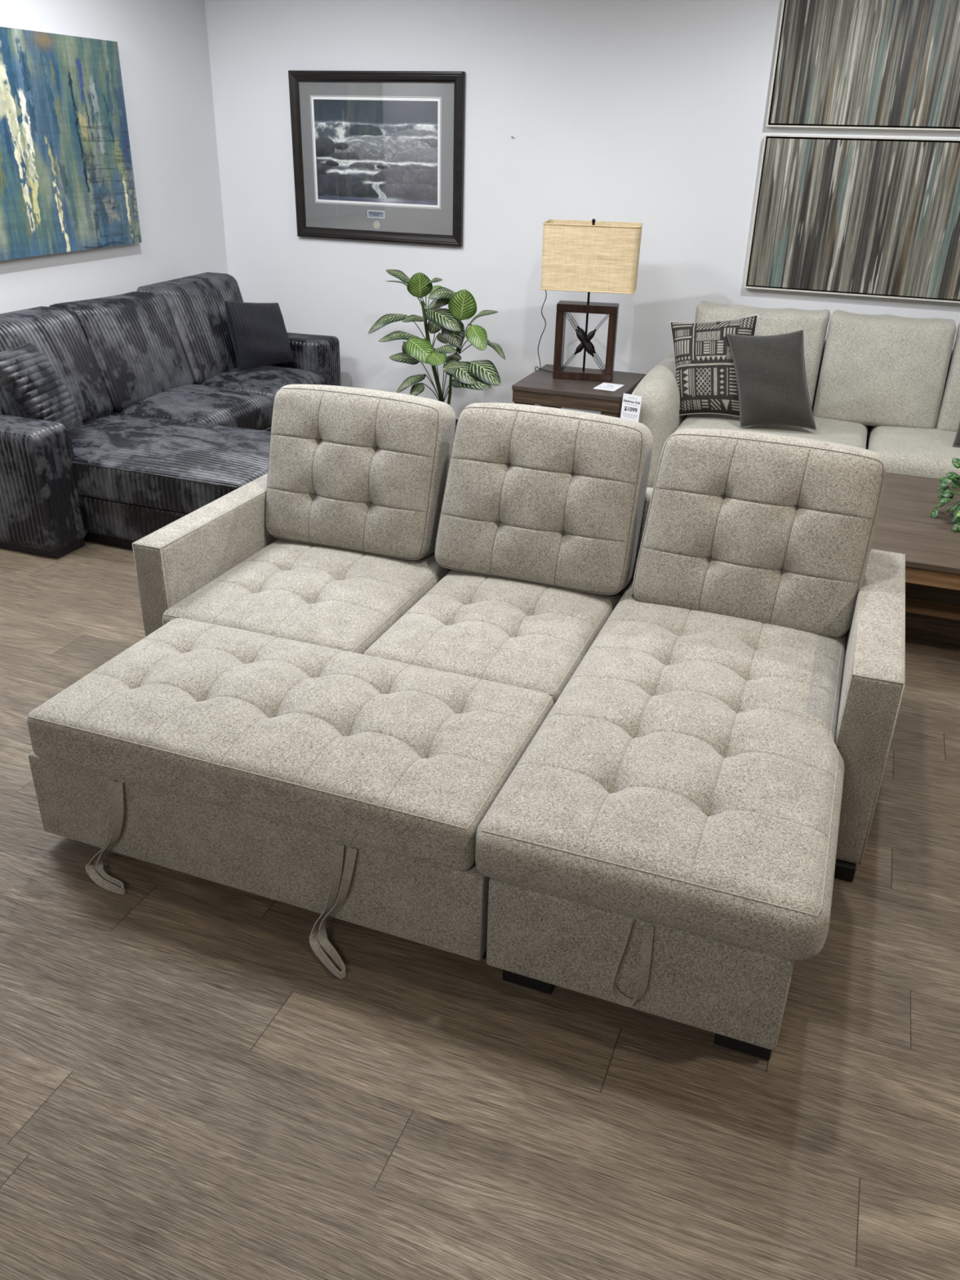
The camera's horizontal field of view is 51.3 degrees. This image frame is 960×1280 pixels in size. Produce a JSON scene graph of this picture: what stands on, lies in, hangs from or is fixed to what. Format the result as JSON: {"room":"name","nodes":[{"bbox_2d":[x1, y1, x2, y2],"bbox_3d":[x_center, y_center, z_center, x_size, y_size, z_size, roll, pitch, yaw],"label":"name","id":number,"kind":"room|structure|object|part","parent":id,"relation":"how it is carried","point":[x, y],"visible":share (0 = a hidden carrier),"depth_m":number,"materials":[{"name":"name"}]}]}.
{"room":"store","nodes":[
{"label":"store","id":0,"kind":"room"},
{"bbox_2d":[0,0,227,313],"bbox_3d":[-3.615,-0.639,1.730,0.120,2.850,10.850,11,28,18],"label":"wall","id":1,"kind":"structure","parent":0,"point":[163,49],"depth_m":5.63,"materials":[{"name":"white paint"}]},
{"bbox_2d":[0,26,142,260],"bbox_3d":[-2.167,-2.383,4.827,0.042,0.973,1.416,11,28,18],"label":"painting","id":2,"kind":"object","parent":1,"relation":"attached to","point":[67,182],"visible":1,"depth_m":4.97,"materials":[{"name":"fabric"}]},
{"bbox_2d":[0,540,959,1279],"bbox_3d":[0.408,1.459,1.058,8.805,0.100,11.090,11,28,18],"label":"floor","id":3,"kind":"structure","parent":0,"point":[188,1091],"depth_m":2.02,"materials":[{"name":"brown wood"}]},
{"bbox_2d":[0,271,341,559],"bbox_3d":[-1.380,-1.272,5.216,1.661,0.927,2.524,11,28,18],"label":"sectional","id":4,"kind":"object","parent":3,"relation":"on","point":[172,426],"visible":0.8,"depth_m":4.74,"materials":[{"name":"fabric"}]},
{"bbox_2d":[0,341,83,430],"bbox_3d":[-1.963,-1.101,4.437,0.227,0.400,0.429,3,27,3],"label":"throw pillow","id":5,"kind":"object","parent":4,"relation":"on","point":[27,375],"visible":0.93,"depth_m":4.35,"materials":[{"name":"fabric"}]},
{"bbox_3d":[-2.177,-0.727,4.464,0.791,0.541,0.245,11,28,18],"label":"arm","id":6,"kind":"part","parent":4,"relation":"part of","materials":[{"name":"fabric"}]},
{"bbox_2d":[0,306,112,422],"bbox_3d":[-2.138,-1.258,4.732,0.370,0.519,0.731,11,28,18],"label":"cushion","id":7,"kind":"object","parent":4,"relation":"on","point":[64,335],"depth_m":4.81,"materials":[{"name":"fabric"}]},
{"bbox_2d":[48,291,193,412],"bbox_3d":[-1.879,-1.548,5.315,0.373,0.516,0.701,11,28,18],"label":"cushion","id":8,"kind":"object","parent":4,"relation":"on","point":[140,352],"depth_m":5.20,"materials":[{"name":"fabric"}]},
{"bbox_2d":[70,412,271,513],"bbox_3d":[-1.469,-0.849,4.659,1.332,0.204,0.789,11,28,18],"label":"cushion","id":9,"kind":"object","parent":4,"relation":"on","point":[142,461],"depth_m":4.38,"materials":[{"name":"fabric"}]},
{"bbox_2d":[136,271,243,384],"bbox_3d":[-1.639,-1.847,5.907,0.385,0.538,0.699,11,28,18],"label":"cushion","id":10,"kind":"object","parent":4,"relation":"on","point":[196,305],"depth_m":5.74,"materials":[{"name":"fabric"}]},
{"bbox_2d":[118,384,273,430],"bbox_3d":[-1.544,-1.216,5.368,0.640,0.212,0.664,11,28,18],"label":"seat cushion","id":11,"kind":"object","parent":4,"relation":"on","point":[197,403],"depth_m":5.25,"materials":[{"name":"fabric"}]},
{"bbox_2d":[224,300,293,370],"bbox_3d":[-1.292,-1.805,5.854,0.188,0.385,0.431,22,33,35],"label":"throw pillow","id":12,"kind":"object","parent":4,"relation":"on","point":[259,334],"visible":1,"depth_m":5.78,"materials":[{"name":"black fabric"}]},
{"bbox_2d":[192,364,331,402],"bbox_3d":[-1.303,-1.490,5.918,0.635,0.207,0.650,11,28,18],"label":"seat cushion","id":13,"kind":"object","parent":4,"relation":"on","point":[267,380],"depth_m":5.77,"materials":[{"name":"fabric"}]},
{"bbox_3d":[-1.567,-1.206,5.780,0.902,0.201,1.341,11,28,18],"label":"seat","id":14,"kind":"part","parent":4,"relation":"part of","materials":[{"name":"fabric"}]},
{"bbox_3d":[-1.322,-1.674,6.356,0.887,0.544,0.238,11,28,18],"label":"arm","id":15,"kind":"part","parent":4,"relation":"part of","materials":[{"name":"fabric"}]},
{"bbox_2d":[367,269,505,435],"bbox_3d":[-0.182,-1.489,5.574,0.805,1.044,0.406,14,29,23],"label":"potted plant","id":16,"kind":"object","parent":3,"relation":"on","point":[477,375],"visible":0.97,"depth_m":5.42,"materials":[{"name":"green plant"}]},
{"bbox_3d":[-0.267,-1.563,5.674,0.142,0.684,0.029,7,27,11],"label":"stem","id":17,"kind":"part","parent":16,"relation":"part of","materials":[{"name":"green plant"}]},
{"bbox_3d":[-0.157,-1.450,5.666,0.032,0.496,0.131,-20,34,-36],"label":"stem","id":18,"kind":"part","parent":16,"relation":"part of","materials":[{"name":"green plant"}]},
{"bbox_2d":[26,384,905,1060],"bbox_3d":[-0.017,-0.016,2.766,2.202,0.966,1.708,11,28,18],"label":"sectional sofa","id":19,"kind":"object","parent":3,"relation":"on","point":[544,708],"visible":1,"depth_m":2.54,"materials":[{"name":"beige fabric"}]},
{"bbox_3d":[-0.852,-0.227,3.503,0.110,0.547,0.895,11,28,18],"label":"arm","id":20,"kind":"part","parent":19,"relation":"part of"},
{"bbox_2d":[26,617,554,871],"bbox_3d":[-0.465,0.203,2.552,1.186,0.170,0.626,11,28,18],"label":"cushion","id":21,"kind":"object","parent":19,"relation":"on","point":[400,762],"depth_m":2.39,"materials":[{"name":"beige fabric"}]},
{"bbox_2d":[162,538,451,654],"bbox_3d":[-0.522,-0.152,3.283,0.662,0.158,0.830,11,28,18],"label":"seat cushion","id":22,"kind":"object","parent":19,"relation":"on","point":[344,597],"depth_m":3.14,"materials":[{"name":"beige fabric"}]},
{"bbox_2d":[265,384,455,560],"bbox_3d":[-0.418,-0.578,3.419,0.642,0.553,0.279,11,28,18],"label":"cushion","id":23,"kind":"object","parent":19,"relation":"on","point":[357,472],"depth_m":3.32,"materials":[{"name":"beige fabric"}]},
{"bbox_2d":[363,569,626,704],"bbox_3d":[0.074,-0.037,3.087,0.586,0.158,0.830,11,28,18],"label":"seat cushion","id":24,"kind":"object","parent":19,"relation":"on","point":[529,633],"depth_m":2.94,"materials":[{"name":"beige fabric"}]},
{"bbox_2d":[435,402,653,595],"bbox_3d":[0.193,-0.460,3.206,0.657,0.563,0.283,11,28,18],"label":"cushion","id":25,"kind":"object","parent":19,"relation":"on","point":[543,498],"depth_m":3.11,"materials":[{"name":"beige fabric"}]},
{"bbox_3d":[0.267,-0.247,3.486,1.960,0.650,0.110,11,28,18],"label":"frame","id":26,"kind":"part","parent":19,"relation":"part of","materials":[{"name":"beige fabric"}]},
{"bbox_2d":[475,581,847,959],"bbox_3d":[0.575,0.200,2.599,0.724,0.174,1.476,11,28,18],"label":"cushion","id":27,"kind":"object","parent":19,"relation":"on","point":[685,776],"depth_m":2.22,"materials":[{"name":"beige fabric"}]},
{"bbox_2d":[632,428,886,638],"bbox_3d":[0.818,-0.326,2.979,0.666,0.566,0.287,11,28,18],"label":"cushion","id":28,"kind":"object","parent":19,"relation":"on","point":[775,531],"depth_m":2.88,"materials":[{"name":"beige fabric"}]},
{"bbox_3d":[1.094,0.148,2.861,0.126,0.547,0.895,11,28,18],"label":"arm","id":29,"kind":"part","parent":19,"relation":"part of"},
{"bbox_2d":[511,364,645,417],"bbox_3d":[0.536,-1.151,5.488,0.580,0.553,0.595,11,28,18],"label":"end table","id":30,"kind":"object","parent":3,"relation":"on","point":[540,387],"visible":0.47,"depth_m":5.18,"materials":[{"name":"brown wood"}]},
{"bbox_3d":[0.231,-1.054,5.378,0.088,0.465,0.088,11,28,18],"label":"leg","id":31,"kind":"part","parent":30,"relation":"part of","materials":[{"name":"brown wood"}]},
{"bbox_2d":[534,218,643,406],"bbox_3d":[0.569,-1.657,5.501,0.519,1.249,0.759,3,27,3],"label":"table lamp","id":32,"kind":"object","parent":30,"relation":"on","point":[588,256],"visible":0.88,"depth_m":5.03,"materials":[{"name":"beige fabric"}]},
{"bbox_3d":[0.372,-1.602,5.637,0.118,1.019,0.585,-2,27,-6],"label":"power cord","id":33,"kind":"part","parent":32,"relation":"part of","materials":[{"name":"grey plastic"}]},
{"bbox_3d":[0.568,-1.960,5.106,0.481,0.312,0.273,6,27,9],"label":"lamp shade","id":34,"kind":"part","parent":32,"relation":"part of","materials":[{"name":"beige fabric"}]},
{"bbox_2d":[593,382,623,391],"bbox_3d":[0.672,-1.321,5.216,0.115,0.001,0.165,14,29,22],"label":"price card","id":35,"kind":"object","parent":30,"relation":"on","point":[604,386],"visible":1,"depth_m":5.21,"materials":[{"name":"grey paper"}]},
{"bbox_3d":[0.668,-0.970,5.234,0.088,0.465,0.088,11,28,18],"label":"leg","id":36,"kind":"part","parent":30,"relation":"part of","materials":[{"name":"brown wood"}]},
{"bbox_2d":[631,300,959,487],"bbox_3d":[1.949,-1.085,4.983,2.306,0.955,0.979,11,28,18],"label":"sofa","id":37,"kind":"object","parent":3,"relation":"on","point":[887,385],"visible":0.41,"depth_m":4.93,"materials":[{"name":"fabric"}]},
{"bbox_2d":[620,389,641,422],"bbox_3d":[0.746,-1.145,4.881,0.100,0.149,0.045,17,31,28],"label":"price tag","id":38,"kind":"object","parent":37,"relation":"hanging from","point":[631,404],"visible":1,"depth_m":4.87,"materials":[{"name":"grey paper"}]},
{"bbox_3d":[0.977,-1.159,5.329,0.249,0.614,0.900,11,28,18],"label":"arm","id":39,"kind":"part","parent":37,"relation":"part of"},
{"bbox_2d":[669,314,758,417],"bbox_3d":[1.155,-1.371,4.994,0.502,0.497,0.278,11,28,18],"label":"throw pillow","id":40,"kind":"object","parent":37,"relation":"on","point":[705,373],"visible":0.81,"depth_m":4.93,"materials":[{"name":"fabric"}]},
{"bbox_2d":[694,300,830,408],"bbox_3d":[1.438,-1.475,5.245,0.672,0.515,0.315,11,28,18],"label":"cushion","id":41,"kind":"object","parent":37,"relation":"on","point":[771,322],"depth_m":5.08,"materials":[{"name":"beige fabric"}]},
{"bbox_2d":[726,329,816,430],"bbox_3d":[1.405,-1.259,4.819,0.497,0.445,0.262,11,28,18],"label":"throw pillow","id":42,"kind":"object","parent":37,"relation":"on","point":[770,371],"visible":1,"depth_m":4.75,"materials":[{"name":"grey fabric"}]},
{"bbox_2d":[675,412,867,448],"bbox_3d":[1.481,-1.022,5.062,0.912,0.189,0.723,11,28,18],"label":"seat cushion","id":43,"kind":"object","parent":37,"relation":"on","point":[842,428],"depth_m":4.92,"materials":[{"name":"beige fabric"}]},
{"bbox_3d":[2.093,-1.202,5.347,2.085,0.727,0.167,11,28,18],"label":"frame","id":44,"kind":"part","parent":37,"relation":"part of","materials":[{"name":"beige fabric"}]},
{"bbox_2d":[813,310,956,429],"bbox_3d":[2.034,-1.361,5.047,0.593,0.517,0.322,11,28,18],"label":"cushion","id":45,"kind":"object","parent":37,"relation":"on","point":[876,371],"depth_m":4.95,"materials":[{"name":"beige fabric"}]},
{"bbox_2d":[867,426,959,478],"bbox_3d":[2.333,-0.858,4.782,0.908,0.187,0.728,11,28,18],"label":"seat cushion","id":46,"kind":"object","parent":37,"relation":"on","point":[928,451],"depth_m":4.63,"materials":[{"name":"beige fabric"}]},
{"bbox_2d":[936,322,959,431],"bbox_3d":[2.595,-1.251,4.863,0.608,0.507,0.322,11,28,18],"label":"cushion","id":47,"kind":"object","parent":37,"relation":"on","point":[948,405],"depth_m":4.88,"materials":[{"name":"beige fabric"}]},
{"bbox_2d":[952,422,959,447],"bbox_3d":[2.422,-1.078,4.601,0.386,0.377,0.245,11,28,18],"label":"throw pillow","id":48,"kind":"object","parent":37,"relation":"on","point":[956,443],"visible":1,"depth_m":4.64,"materials":[{"name":"grey fabric"}]},
{"bbox_2d":[871,472,959,646],"bbox_3d":[2.122,-0.232,3.902,1.365,0.420,1.085,11,28,18],"label":"coffee table","id":49,"kind":"object","parent":3,"relation":"on","point":[931,546],"visible":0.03,"depth_m":3.76,"materials":[{"name":"brown wood"}]},
{"bbox_2d":[905,597,959,620],"bbox_3d":[2.135,-0.217,3.942,1.280,0.027,0.860,11,28,18],"label":"shelf","id":50,"kind":"object","parent":49,"relation":"attached to","point":[940,607],"depth_m":3.71,"materials":[{"name":"brown wood"}]},
{"bbox_2d":[928,457,959,531],"bbox_3d":[1.908,-0.625,3.780,0.316,0.382,0.322,11,28,18],"label":"ivy","id":51,"kind":"object","parent":49,"relation":"on","point":[946,493],"visible":1,"depth_m":3.84,"materials":[{"name":"plant"}]},
{"bbox_2d":[204,0,959,417],"bbox_3d":[2.396,-2.135,4.982,8.805,2.850,0.120,11,28,18],"label":"wall","id":52,"kind":"structure","parent":0,"point":[653,113],"depth_m":5.54,"materials":[{"name":"white paint"}]},
{"bbox_2d":[288,70,465,246],"bbox_3d":[-0.608,-2.807,5.834,1.092,0.895,0.032,11,28,18],"label":"framed print","id":53,"kind":"object","parent":52,"relation":"attached to","point":[378,156],"visible":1,"depth_m":5.83,"materials":[{"name":"black"}]},
{"bbox_2d":[743,134,959,302],"bbox_3d":[2.090,-2.110,5.025,1.394,0.739,0.038,11,28,18],"label":"painting","id":54,"kind":"object","parent":52,"relation":"attached to","point":[879,217],"visible":1,"depth_m":5.07,"materials":[{"name":"multicoloured paint"}]},
{"bbox_2d":[765,0,959,130],"bbox_3d":[2.107,-2.800,4.675,1.394,0.740,0.038,11,28,18],"label":"painting","id":55,"kind":"object","parent":52,"relation":"attached to","point":[887,64],"visible":1,"depth_m":4.79,"materials":[{"name":"multicoloured paint"}]}
]}

